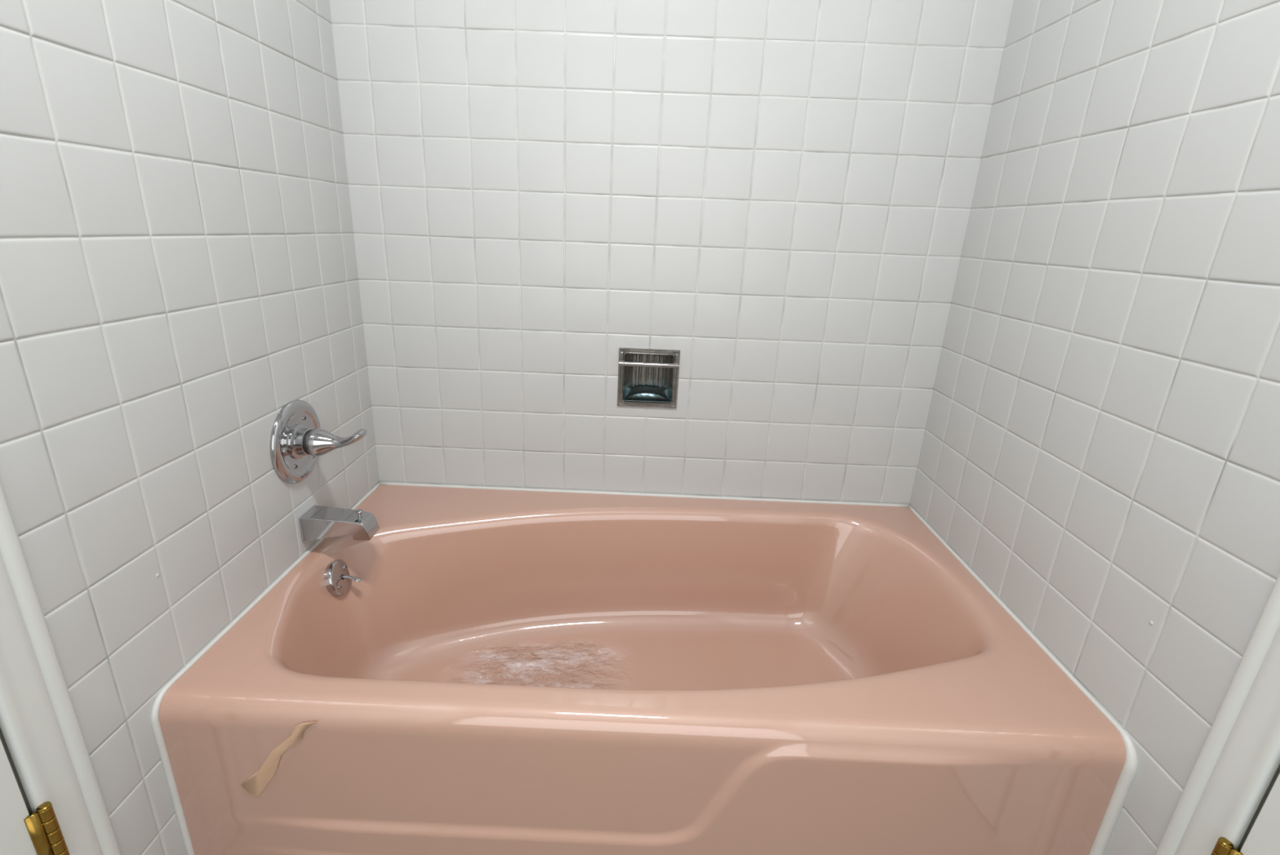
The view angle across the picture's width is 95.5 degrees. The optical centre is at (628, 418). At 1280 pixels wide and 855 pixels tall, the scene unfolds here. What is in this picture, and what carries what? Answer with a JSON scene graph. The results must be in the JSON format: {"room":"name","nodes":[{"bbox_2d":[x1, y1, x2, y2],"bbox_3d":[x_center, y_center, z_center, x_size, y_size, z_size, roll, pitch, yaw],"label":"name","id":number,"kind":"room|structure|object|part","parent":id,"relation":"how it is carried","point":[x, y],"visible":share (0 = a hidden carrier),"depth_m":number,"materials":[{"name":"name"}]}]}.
{"room":"bathroom","nodes":[
{"label":"bathroom","id":0,"kind":"room"},
{"bbox_2d":[0,0,379,854],"bbox_3d":[-0.700,-0.225,0.220,0.003,2.440,2.423,3,18,1],"label":"wall","id":1,"kind":"structure","parent":0,"point":[179,268],"depth_m":0.86,"materials":[{"name":"white tile"}]},
{"bbox_2d":[0,727,70,854],"bbox_3d":[-0.707,-0.013,0.140,0.024,2.088,0.786,3,18,2],"label":"door","id":2,"kind":"structure","parent":1,"relation":"in","point":[23,831],"depth_m":0.69,"materials":[{"name":"white paint"}]},
{"bbox_2d":[0,481,121,854],"bbox_3d":[-0.693,-0.149,0.539,0.013,2.099,0.075,2,18,0],"label":"trim","id":3,"kind":"structure","parent":1,"relation":"attached to","point":[40,726],"depth_m":0.70,"materials":[{"name":"white paint"}]},
{"bbox_2d":[270,400,367,483],"bbox_3d":[-0.621,0.051,1.216,0.148,0.175,0.175,2,18,0],"label":"shower valve","id":4,"kind":"object","parent":1,"relation":"attached to","point":[298,439],"visible":1,"depth_m":1.19,"materials":[{"name":"silver metal"}]},
{"bbox_3d":[-0.603,0.050,1.216,0.112,0.062,0.060,2,18,0],"label":"lever handle","id":5,"kind":"part","parent":4,"relation":"part of","materials":[{"name":"silver metal"}]},
{"bbox_2d":[298,505,379,541],"bbox_3d":[-0.629,0.227,1.273,0.146,0.064,0.062,2,18,0],"label":"tub spout","id":6,"kind":"object","parent":1,"relation":"attached to","point":[319,522],"visible":1,"depth_m":1.25,"materials":[{"name":"silver metal"}]},
{"bbox_3d":[-0.584,0.206,1.265,0.015,0.017,0.015,2,18,0],"label":"diverter knob","id":7,"kind":"part","parent":6,"relation":"part of","materials":[{"name":"silver metal"}]},
{"bbox_2d":[328,0,1013,504],"bbox_3d":[0.073,-0.568,1.364,1.480,2.440,0.002,2,18,0],"label":"wall","id":8,"kind":"structure","parent":0,"point":[776,196],"depth_m":1.40,"materials":[{"name":"white tile"}]},
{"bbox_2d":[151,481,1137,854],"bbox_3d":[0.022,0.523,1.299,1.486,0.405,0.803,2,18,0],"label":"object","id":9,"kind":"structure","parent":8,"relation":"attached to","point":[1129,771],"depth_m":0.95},
{"bbox_2d":[617,347,679,408],"bbox_3d":[0.052,-0.114,1.543,0.157,0.156,0.089,2,18,0],"label":"soap dish","id":10,"kind":"object","parent":8,"relation":"attached to","point":[644,375],"visible":1,"depth_m":1.54,"materials":[{"name":"silver metal"}]},
{"bbox_2d":[623,385,671,401],"bbox_3d":[0.051,-0.069,1.563,0.124,0.024,0.072,2,18,0],"label":"tray","id":11,"kind":"object","parent":10,"relation":"on","point":[635,393],"depth_m":1.56,"materials":[{"name":"silver metal"}]},
{"bbox_2d":[909,0,1279,854],"bbox_3d":[0.774,-0.163,0.210,0.003,2.440,2.423,3,18,1],"label":"wall","id":12,"kind":"structure","parent":0,"point":[1100,447],"depth_m":0.90,"materials":[{"name":"white tile"}]},
{"bbox_2d":[1154,572,1279,854],"bbox_3d":[0.772,-0.096,0.552,0.014,2.099,0.075,2,18,0],"label":"trim","id":13,"kind":"structure","parent":12,"relation":"attached to","point":[1238,758],"depth_m":0.71,"materials":[{"name":"white paint"}]},
{"bbox_2d":[1210,764,1279,854],"bbox_3d":[0.757,0.040,0.153,0.024,2.088,0.786,2,18,0],"label":"door","id":14,"kind":"structure","parent":12,"relation":"in","point":[1262,835],"depth_m":0.68,"materials":[{"name":"white paint"}]},
{"label":"floor","id":15,"kind":"structure","parent":0,"visible":0},
{"bbox_2d":[159,484,1125,854],"bbox_3d":[0.023,0.526,1.296,1.478,0.399,0.804,2,18,0],"label":"bathtub","id":16,"kind":"object","parent":15,"relation":"on","point":[488,671],"visible":1,"depth_m":0.94,"materials":[{"name":"pink ceramic"}]},
{"bbox_3d":[-0.651,0.356,1.299,0.048,0.081,0.080,2,18,0],"label":"overflow plate","id":17,"kind":"part","parent":16,"relation":"part of","materials":[{"name":"silver metal"}]},
{"bbox_3d":[-0.619,0.355,1.300,0.045,0.014,0.016,2,18,0],"label":"trip lever","id":18,"kind":"part","parent":16,"relation":"part of","materials":[{"name":"silver metal"}]}
]}

